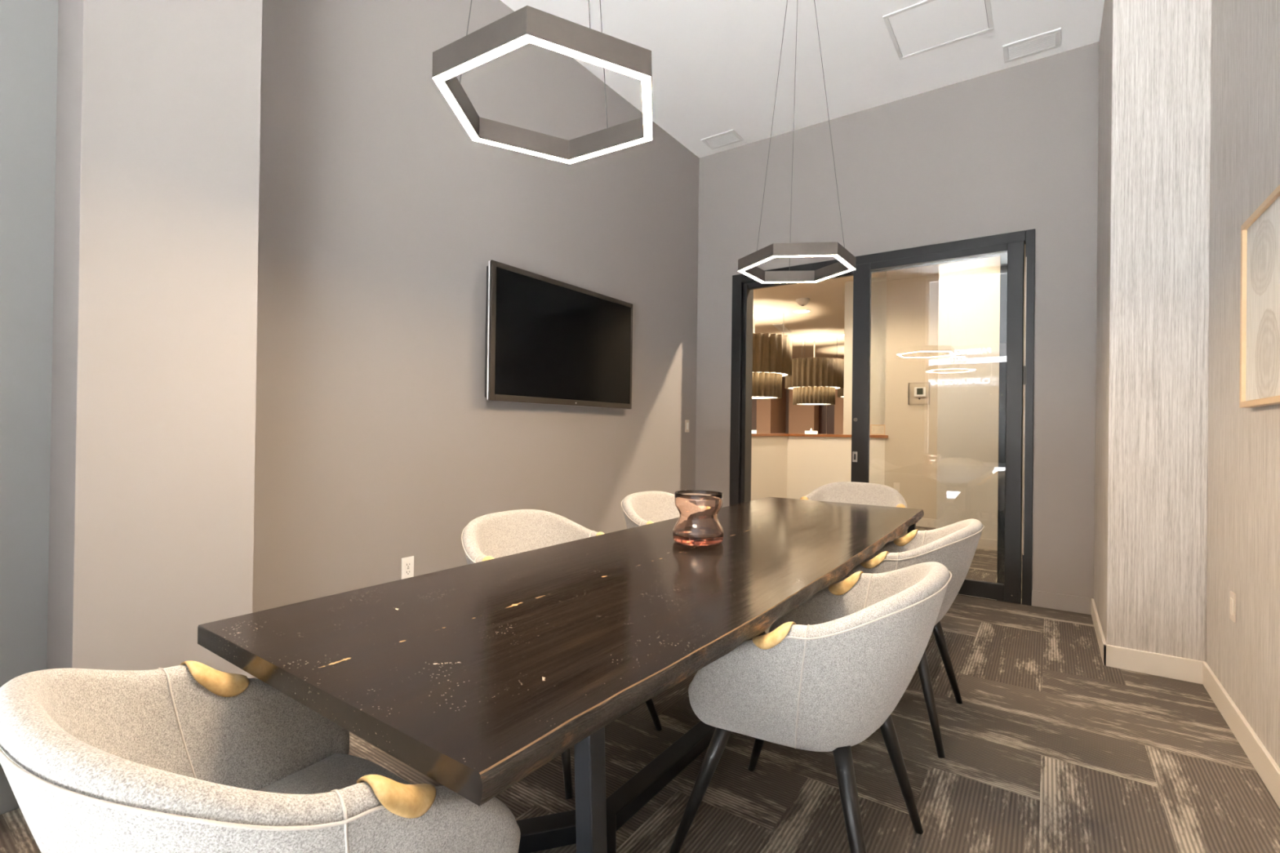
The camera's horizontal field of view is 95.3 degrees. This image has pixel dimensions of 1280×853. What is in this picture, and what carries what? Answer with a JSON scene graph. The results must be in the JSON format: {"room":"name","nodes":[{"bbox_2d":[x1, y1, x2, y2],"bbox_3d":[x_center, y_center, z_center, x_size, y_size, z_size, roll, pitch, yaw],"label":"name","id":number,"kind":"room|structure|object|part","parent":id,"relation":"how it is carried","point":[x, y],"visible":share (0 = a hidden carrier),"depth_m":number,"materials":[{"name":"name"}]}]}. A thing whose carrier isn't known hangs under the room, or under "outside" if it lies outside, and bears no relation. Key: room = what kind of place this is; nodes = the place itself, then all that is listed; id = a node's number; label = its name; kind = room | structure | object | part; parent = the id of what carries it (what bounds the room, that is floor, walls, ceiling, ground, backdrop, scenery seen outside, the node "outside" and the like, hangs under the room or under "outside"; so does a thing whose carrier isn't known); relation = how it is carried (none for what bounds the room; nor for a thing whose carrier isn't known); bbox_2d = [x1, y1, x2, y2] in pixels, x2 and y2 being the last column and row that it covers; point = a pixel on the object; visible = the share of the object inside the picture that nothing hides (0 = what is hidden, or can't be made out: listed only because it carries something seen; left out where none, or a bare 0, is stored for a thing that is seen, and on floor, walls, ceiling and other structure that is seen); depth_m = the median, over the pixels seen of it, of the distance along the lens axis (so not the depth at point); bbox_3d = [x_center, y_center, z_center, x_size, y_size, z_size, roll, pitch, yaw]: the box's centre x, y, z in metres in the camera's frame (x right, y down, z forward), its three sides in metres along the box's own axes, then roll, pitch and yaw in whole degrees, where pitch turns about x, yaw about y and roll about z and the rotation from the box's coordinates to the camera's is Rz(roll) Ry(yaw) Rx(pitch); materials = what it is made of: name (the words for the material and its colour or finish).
{"room":"meeting room","nodes":[
{"label":"meeting room","id":0,"kind":"room"},
{"bbox_2d":[0,0,58,688],"bbox_3d":[-2.376,-0.744,1.416,0.299,3.838,1.620,1,0,35],"label":"wall","id":1,"kind":"structure","parent":0,"point":[28,28],"depth_m":1.82,"materials":[{"name":"grey paint"}]},
{"bbox_2d":[0,763,19,814],"bbox_3d":[-2.281,1.099,1.305,0.014,0.155,1.349,1,0,35],"label":"baseboard","id":2,"kind":"structure","parent":1,"relation":"attached to","point":[8,802],"depth_m":1.78,"materials":[{"name":"grey paint"}]},
{"bbox_2d":[46,0,262,678],"bbox_3d":[-1.690,-0.732,2.026,0.484,3.838,0.468,1,0,35],"label":"wall pier","id":3,"kind":"object","parent":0,"point":[157,144],"visible":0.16,"depth_m":1.84,"materials":[{"name":"beige paint"}]},
{"bbox_2d":[251,0,699,678],"bbox_3d":[-0.742,-0.711,3.908,0.120,3.838,4.337,1,0,35],"label":"wall","id":4,"kind":"structure","parent":0,"point":[379,438],"depth_m":3.18,"materials":[{"name":"beige paint"}]},
{"bbox_2d":[400,555,413,579],"bbox_3d":[-1.238,0.755,3.108,0.008,0.117,0.072,1,0,35],"label":"power outlet","id":5,"kind":"object","parent":4,"relation":"attached to","point":[407,563],"visible":0.84,"depth_m":3.10,"materials":[{"name":"white plastic"}]},
{"bbox_2d":[484,259,632,408],"bbox_3d":[-0.512,-0.558,4.030,0.116,0.826,1.419,1,0,35],"label":"television","id":6,"kind":"object","parent":4,"relation":"attached to","point":[551,341],"visible":1,"depth_m":3.86,"materials":[{"name":"black glass"}]},
{"bbox_2d":[684,419,688,431],"bbox_3d":[0.447,-0.004,5.503,0.010,0.116,0.072,1,0,35],"label":"light switch","id":7,"kind":"object","parent":4,"relation":"attached to","point":[686,421],"visible":1,"depth_m":5.49,"materials":[{"name":"beige plastic"}]},
{"bbox_2d":[0,526,1279,852],"bbox_3d":[1.794,1.305,9.211,10.800,0.080,19.220,1,0,35],"label":"floor","id":8,"kind":"structure","parent":0,"point":[1049,747],"depth_m":2.05,"materials":[{"name":"carpet"}]},
{"bbox_2d":[0,661,520,852],"bbox_3d":[-0.592,0.777,0.962,0.691,0.848,0.661,1,0,35],"label":"tub chair","id":9,"kind":"object","parent":8,"relation":"on","point":[189,757],"visible":0.99,"depth_m":0.79,"materials":[{"name":"fabric"}]},
{"bbox_3d":[-0.562,0.748,1.004,0.473,0.120,0.396,1,0,35],"label":"seat","id":10,"kind":"part","parent":9,"relation":"part of","materials":[{"name":"fabric"}]},
{"bbox_2d":[197,497,924,852],"bbox_3d":[0.347,0.840,2.355,0.998,0.750,3.261,1,0,35],"label":"conference table","id":11,"kind":"object","parent":8,"relation":"on","point":[475,677],"visible":0.94,"depth_m":1.29,"materials":[{"name":"brown wood"}]},
{"bbox_3d":[-0.079,0.835,0.982,0.046,0.681,0.086,1,0,35],"label":"leg","id":12,"kind":"part","parent":11,"relation":"part of","materials":[{"name":"metal"}]},
{"bbox_2d":[672,489,724,546],"bbox_3d":[0.234,0.364,2.343,0.204,0.198,0.204,1,0,35],"label":"glass vase","id":13,"kind":"object","parent":11,"relation":"on","point":[698,524],"visible":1,"depth_m":2.27,"materials":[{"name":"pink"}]},
{"bbox_3d":[1.490,0.865,3.225,0.046,0.681,0.086,1,0,35],"label":"leg","id":14,"kind":"part","parent":11,"relation":"part of","materials":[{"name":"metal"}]},
{"bbox_2d":[461,509,662,799],"bbox_3d":[-0.332,0.786,2.296,0.661,0.848,0.691,1,0,35],"label":"tub chair","id":15,"kind":"object","parent":8,"relation":"on","point":[493,535],"visible":0.16,"depth_m":2.43,"materials":[{"name":"white fabric"}]},
{"bbox_3d":[-0.264,0.994,1.971,0.045,0.432,0.193,1,0,-20],"label":"leg","id":16,"kind":"part","parent":15,"relation":"part of","materials":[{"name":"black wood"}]},
{"bbox_3d":[-0.005,0.999,2.340,0.193,0.432,0.045,1,0,0],"label":"leg","id":17,"kind":"part","parent":15,"relation":"part of","materials":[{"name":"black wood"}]},
{"bbox_2d":[621,490,758,637],"bbox_3d":[0.253,0.797,3.132,0.661,0.848,0.691,1,0,35],"label":"tub chair","id":18,"kind":"object","parent":8,"relation":"on","point":[644,508],"visible":0.16,"depth_m":3.28,"materials":[{"name":"white fabric"}]},
{"bbox_2d":[669,561,951,852],"bbox_3d":[0.507,0.794,1.666,0.661,0.848,0.691,1,0,35],"label":"tub chair","id":19,"kind":"object","parent":8,"relation":"on","point":[831,672],"visible":0.94,"depth_m":1.41,"materials":[{"name":"white fabric"}]},
{"bbox_3d":[0.175,0.998,1.621,0.193,0.432,0.045,1,0,0],"label":"leg","id":20,"kind":"part","parent":19,"relation":"part of","materials":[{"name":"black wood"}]},
{"bbox_3d":[0.433,1.003,1.990,0.045,0.432,0.193,1,0,-20],"label":"leg","id":21,"kind":"part","parent":19,"relation":"part of","materials":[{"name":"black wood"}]},
{"bbox_3d":[0.512,1.001,1.387,0.044,0.431,0.170,1,0,-13],"label":"leg","id":22,"kind":"part","parent":19,"relation":"part of","materials":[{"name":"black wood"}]},
{"bbox_3d":[0.769,1.006,1.754,0.170,0.431,0.044,1,0,-7],"label":"leg","id":23,"kind":"part","parent":19,"relation":"part of","materials":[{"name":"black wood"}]},
{"bbox_2d":[800,481,906,542],"bbox_3d":[1.385,0.816,3.874,0.691,0.848,0.661,1,0,35],"label":"tub chair","id":24,"kind":"object","parent":8,"relation":"on","point":[849,492],"visible":0.22,"depth_m":4.09,"materials":[{"name":"white fabric"}]},
{"bbox_2d":[827,519,984,758],"bbox_3d":[1.091,0.806,2.509,0.661,0.848,0.691,1,0,35],"label":"tub chair","id":25,"kind":"object","parent":8,"relation":"on","point":[954,545],"visible":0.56,"depth_m":2.23,"materials":[{"name":"white fabric"}]},
{"bbox_3d":[1.095,1.013,2.229,0.044,0.431,0.170,1,0,-13],"label":"leg","id":26,"kind":"part","parent":25,"relation":"part of","materials":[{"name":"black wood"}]},
{"bbox_3d":[1.352,1.018,2.597,0.170,0.431,0.044,1,0,-7],"label":"leg","id":27,"kind":"part","parent":25,"relation":"part of","materials":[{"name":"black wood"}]},
{"bbox_2d":[751,435,787,501],"bbox_3d":[1.349,0.689,7.468,0.120,1.125,2.600,1,0,35],"label":"wall","id":28,"kind":"structure","parent":0,"point":[769,455],"depth_m":7.95,"materials":[{"name":"beige paint"}]},
{"bbox_2d":[751,433,888,438],"bbox_3d":[1.982,0.115,7.186,1.530,0.037,2.850,1,0,35],"label":"trim","id":29,"kind":"structure","parent":28,"relation":"on","point":[753,434],"depth_m":8.05,"materials":[{"name":"orange wood"}]},
{"bbox_2d":[804,428,817,434],"bbox_3d":[2.469,0.068,8.414,0.176,0.080,0.176,1,0,35],"label":"tealight holder","id":30,"kind":"object","parent":29,"relation":"on","point":[811,432],"visible":1,"depth_m":8.34,"materials":[{"name":"white ceramic"}]},
{"bbox_3d":[2.469,0.087,8.414,0.176,0.042,0.176,1,0,35],"label":"dish","id":31,"kind":"part","parent":30,"relation":"part of","materials":[{"name":"white ceramic"}]},
{"bbox_2d":[870,424,884,435],"bbox_3d":[3.213,0.045,7.881,0.190,0.140,0.024,1,0,35],"label":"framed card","id":32,"kind":"object","parent":29,"relation":"on","point":[875,429],"visible":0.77,"depth_m":7.87,"materials":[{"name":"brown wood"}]},
{"bbox_2d":[751,389,789,433],"bbox_3d":[6.999,-0.309,16.540,10.500,3.350,0.120,1,0,35],"label":"wall","id":33,"kind":"structure","parent":0,"point":[753,401],"depth_m":18.74,"materials":[{"name":"paint"}]},
{"bbox_2d":[818,404,834,434],"bbox_3d":[5.613,0.102,17.385,0.560,2.500,0.075,1,0,35],"label":"door","id":34,"kind":"structure","parent":33,"relation":"in","point":[826,412],"depth_m":17.39,"materials":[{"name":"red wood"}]},
{"bbox_3d":[5.557,0.101,17.387,0.023,2.300,0.015,1,0,35],"label":"panel","id":35,"kind":"part","parent":34,"relation":"part of","materials":[{"name":"paint"}]},
{"bbox_2d":[756,377,786,433],"bbox_3d":[4.015,-0.342,17.822,0.443,3.350,1.200,1,0,35],"label":"column","id":36,"kind":"structure","parent":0,"point":[771,413],"depth_m":17.42,"materials":[{"name":"beige paint"}]},
{"bbox_2d":[500,0,1104,157],"bbox_3d":[0.279,-2.674,2.317,3.756,0.100,6.097,1,0,35],"label":"ceiling","id":37,"kind":"structure","parent":0,"point":[715,64],"depth_m":4.07,"materials":[{"name":"white paint"}]},
{"bbox_2d":[431,0,653,164],"bbox_3d":[-0.218,-1.730,1.534,0.600,1.809,0.537,1,0,35],"label":"pendant light","id":38,"kind":"object","parent":37,"relation":"hanging from","point":[526,24],"visible":1,"depth_m":1.36,"materials":[{"name":"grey metal"}]},
{"bbox_2d":[701,128,743,149],"bbox_3d":[0.746,-2.600,5.289,0.324,0.010,0.218,1,0,35],"label":"ceiling vent","id":39,"kind":"object","parent":37,"relation":"in","point":[729,137],"visible":1,"depth_m":5.28,"materials":[{"name":"white metal"}]},
{"bbox_2d":[737,0,856,283],"bbox_3d":[0.828,-1.715,3.050,0.526,1.798,0.601,1,0,35],"label":"pendant light","id":40,"kind":"object","parent":37,"relation":"hanging from","point":[747,264],"visible":1,"depth_m":2.98,"materials":[{"name":"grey metal"}]},
{"bbox_2d":[738,254,855,283],"bbox_3d":[0.816,-0.818,3.046,0.599,0.004,0.519,1,0,6],"label":"diffuser","id":41,"kind":"object","parent":40,"relation":"attached to","point":[850,266],"depth_m":3.09,"materials":[{"name":"white plastic"}]},
{"bbox_2d":[882,0,994,60],"bbox_3d":[1.920,-2.592,3.745,0.570,0.008,0.520,1,0,35],"label":"access panel","id":42,"kind":"object","parent":37,"relation":"attached to","point":[926,25],"visible":1,"depth_m":3.75,"materials":[{"name":"white metal"}]},
{"bbox_2d":[1002,26,1061,62],"bbox_3d":[2.656,-2.581,3.956,0.324,0.010,0.218,1,0,35],"label":"ceiling vent","id":43,"kind":"object","parent":37,"relation":"in","point":[1051,39],"visible":1,"depth_m":3.95,"materials":[{"name":"white metal"}]},
{"bbox_2d":[788,389,818,434],"bbox_3d":[4.952,-0.331,17.594,0.770,3.350,0.500,1,0,35],"label":"wall","id":44,"kind":"structure","parent":0,"point":[802,418],"depth_m":17.40,"materials":[{"name":"beige paint"}]},
{"bbox_2d":[752,271,886,359],"bbox_3d":[3.455,-2.103,11.450,10.500,0.100,12.523,1,0,35],"label":"ceiling","id":45,"kind":"structure","parent":0,"point":[825,320],"depth_m":10.72,"materials":[{"name":"paint"}]},
{"bbox_2d":[751,312,792,399],"bbox_3d":[2.096,-1.299,10.757,1.378,1.550,1.378,1,0,35],"label":"drum pendant","id":46,"kind":"object","parent":45,"relation":"hanging from","point":[771,353],"visible":0.64,"depth_m":10.24,"materials":[{"name":"brown fabric"}]},
{"bbox_3d":[2.096,-1.309,10.757,0.027,1.530,0.028,1,0,35],"label":"rod","id":47,"kind":"part","parent":46,"relation":"part of","materials":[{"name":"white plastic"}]},
{"bbox_2d":[751,396,776,398],"bbox_3d":[2.086,-0.540,10.753,0.890,0.008,0.890,1,0,35],"label":"diffuser","id":48,"kind":"object","parent":46,"relation":"attached to","point":[752,397],"depth_m":10.74,"materials":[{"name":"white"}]},
{"bbox_3d":[2.088,-0.747,10.754,1.039,0.445,1.039,1,0,35],"label":"lamp shade","id":49,"kind":"part","parent":46,"relation":"part of","materials":[{"name":"beige fabric"}]},
{"bbox_3d":[2.095,-1.277,10.756,1.378,0.675,1.378,1,0,35],"label":"lamp shade","id":50,"kind":"part","parent":46,"relation":"part of","materials":[{"name":"beige fabric"}]},
{"bbox_2d":[769,372,787,376],"bbox_3d":[2.091,-0.953,10.755,1.230,0.008,1.230,1,0,35],"label":"diffuser","id":51,"kind":"object","parent":46,"relation":"attached to","point":[776,374],"depth_m":10.39,"materials":[{"name":"white plastic"}]},
{"bbox_2d":[772,323,791,333],"bbox_3d":[2.982,-2.050,12.222,0.200,0.012,1.100,1,0,24],"label":"ceiling vent","id":52,"kind":"object","parent":45,"relation":"in","point":[780,326],"visible":1,"depth_m":12.17,"materials":[{"name":"white plastic"}]},
{"bbox_2d":[792,309,810,313],"bbox_3d":[2.900,-2.062,10.448,0.310,0.006,0.310,1,0,35],"label":"recessed light","id":53,"kind":"object","parent":45,"relation":"in","point":[799,311],"visible":1,"depth_m":10.45,"materials":[{"name":"white plastic"}]},
{"bbox_2d":[795,297,809,306],"bbox_3d":[2.651,-2.021,9.499,0.220,0.104,0.220,1,0,35],"label":"smoke detector","id":54,"kind":"object","parent":45,"relation":"attached to","point":[801,301],"visible":1,"depth_m":9.43,"materials":[{"name":"white plastic"}]},
{"bbox_2d":[785,337,844,405],"bbox_3d":[4.012,-1.272,13.443,1.298,1.530,1.298,1,0,35],"label":"drum pendant","id":55,"kind":"object","parent":45,"relation":"hanging from","point":[812,381],"visible":0.98,"depth_m":13.00,"materials":[{"name":"brown fabric"}]},
{"bbox_3d":[4.004,-0.707,13.441,0.939,0.400,0.939,1,0,35],"label":"lamp shade","id":56,"kind":"part","parent":55,"relation":"part of","materials":[{"name":"beige fabric"}]},
{"bbox_2d":[800,403,826,404],"bbox_3d":[4.002,-0.523,13.440,0.790,0.008,0.790,1,0,35],"label":"diffuser","id":57,"kind":"object","parent":55,"relation":"attached to","point":[801,403],"depth_m":13.61,"materials":[{"name":"white plastic"}]},
{"bbox_3d":[4.011,-1.197,13.443,1.298,0.640,1.298,1,0,35],"label":"lamp shade","id":58,"kind":"part","parent":55,"relation":"part of","materials":[{"name":"beige fabric"}]},
{"bbox_2d":[837,387,844,397],"bbox_3d":[5.772,-1.201,15.140,1.218,1.610,1.218,1,0,35],"label":"drum pendant","id":59,"kind":"object","parent":45,"relation":"hanging from","point":[840,392],"visible":0.02,"depth_m":15.08,"materials":[{"name":"brown fabric"}]},
{"bbox_2d":[834,357,844,434],"bbox_3d":[6.405,-0.316,16.638,1.587,3.350,0.400,1,0,35],"label":"panel","id":60,"kind":"object","parent":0,"point":[838,406],"visible":0.14,"depth_m":16.86,"materials":[{"name":"beige paint"}]},
{"bbox_2d":[786,264,938,519],"bbox_3d":[3.295,-0.397,7.782,2.930,3.350,0.120,1,0,35],"label":"wall","id":61,"kind":"structure","parent":0,"point":[912,293],"depth_m":7.61,"materials":[{"name":"paint"}]},
{"bbox_2d":[907,382,929,404],"bbox_3d":[3.576,-0.420,7.474,0.247,0.280,0.062,1,0,35],"label":"thermostat","id":62,"kind":"object","parent":61,"relation":"attached to","point":[918,391],"visible":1,"depth_m":7.47,"materials":[{"name":"white plastic"}]},
{"bbox_2d":[843,275,886,435],"bbox_3d":[3.233,-0.396,8.191,0.700,3.350,0.120,1,0,35],"label":"wall","id":63,"kind":"structure","parent":0,"point":[878,285],"depth_m":8.11,"materials":[{"name":"paint"}]},
{"bbox_2d":[694,41,1098,598],"bbox_3d":[1.995,-0.672,4.724,3.670,3.838,0.140,1,0,35],"label":"wall","id":64,"kind":"structure","parent":0,"point":[1015,148],"depth_m":4.33,"materials":[{"name":"beige paint"}]},
{"bbox_2d":[729,228,1035,605],"bbox_3d":[1.832,-0.075,4.801,2.333,2.641,0.208,1,0,35],"label":"door","id":65,"kind":"structure","parent":64,"relation":"in","point":[1015,379],"depth_m":4.23,"materials":[{"name":"black metal"}]},
{"bbox_3d":[1.747,0.247,4.742,0.040,0.085,0.004,1,0,35],"label":"flush pull","id":66,"kind":"part","parent":65,"relation":"part of","materials":[{"name":"silver metal"}]},
{"bbox_3d":[2.233,-0.067,4.438,0.936,2.383,0.008,1,0,35],"label":"glass pane","id":67,"kind":"part","parent":65,"relation":"part of","materials":[{"name":"clear glass"}]},
{"bbox_3d":[2.218,-0.038,4.447,1.165,2.551,0.045,1,0,35],"label":"sliding panel","id":68,"kind":"part","parent":65,"relation":"part of","materials":[{"name":"clear glass"}]},
{"bbox_3d":[2.710,-0.361,4.107,0.018,0.130,0.008,1,0,35],"label":"strike plate","id":69,"kind":"part","parent":65,"relation":"part of","materials":[{"name":"grey metal"}]},
{"bbox_2d":[1031,590,1093,614],"bbox_3d":[1.772,1.190,4.761,3.053,0.110,0.014,1,0,35],"label":"baseboard","id":70,"kind":"structure","parent":64,"relation":"attached to","point":[1082,605],"depth_m":3.98,"materials":[{"name":"beige paint"}]},
{"bbox_2d":[936,244,1025,539],"bbox_3d":[4.582,-0.388,6.094,2.485,3.350,1.170,1,0,35],"label":"wall","id":71,"kind":"structure","parent":0,"point":[969,325],"depth_m":6.16,"materials":[{"name":"beige paint"}]},
{"bbox_2d":[915,518,997,551],"bbox_3d":[4.234,1.229,6.306,3.272,0.110,1.184,1,0,35],"label":"baseboard","id":72,"kind":"structure","parent":71,"relation":"attached to","point":[984,544],"depth_m":6.07,"materials":[{"name":"beige paint"}]},
{"bbox_2d":[1093,0,1211,662],"bbox_3d":[2.908,-0.666,3.366,0.377,3.838,1.039,1,0,35],"label":"wall pier","id":73,"kind":"object","parent":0,"point":[1155,55],"visible":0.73,"depth_m":2.95,"materials":[{"name":"paper"}]},
{"bbox_2d":[1091,598,1206,684],"bbox_3d":[2.874,1.198,3.356,0.391,0.110,1.053,1,0,35],"label":"baseboard","id":74,"kind":"object","parent":73,"relation":"attached to","point":[1185,669],"visible":0.88,"depth_m":2.94,"materials":[{"name":"beige paint"}]},
{"bbox_2d":[1205,0,1279,768],"bbox_3d":[1.702,-0.691,1.209,0.120,3.838,5.957,1,0,35],"label":"wall","id":75,"kind":"structure","parent":0,"point":[1243,552],"depth_m":2.36,"materials":[{"name":"paint"}]},
{"bbox_2d":[1229,591,1235,622],"bbox_3d":[2.455,0.746,2.417,0.009,0.116,0.072,1,0,35],"label":"data plate","id":76,"kind":"object","parent":75,"relation":"attached to","point":[1233,596],"visible":1,"depth_m":2.40,"materials":[{"name":"beige plastic"}]},
{"bbox_2d":[1202,662,1279,808],"bbox_3d":[1.355,1.167,0.857,0.014,0.110,4.784,1,0,35],"label":"baseboard","id":77,"kind":"structure","parent":75,"relation":"attached to","point":[1266,767],"depth_m":2.21,"materials":[{"name":"beige paint"}]},
{"bbox_2d":[1239,184,1279,408],"bbox_3d":[2.049,-0.427,1.843,0.035,0.700,0.950,1,0,35],"label":"framed print","id":78,"kind":"object","parent":75,"relation":"attached to","point":[1260,286],"visible":1,"depth_m":2.06,"materials":[{"name":"beige paper"}]}
]}

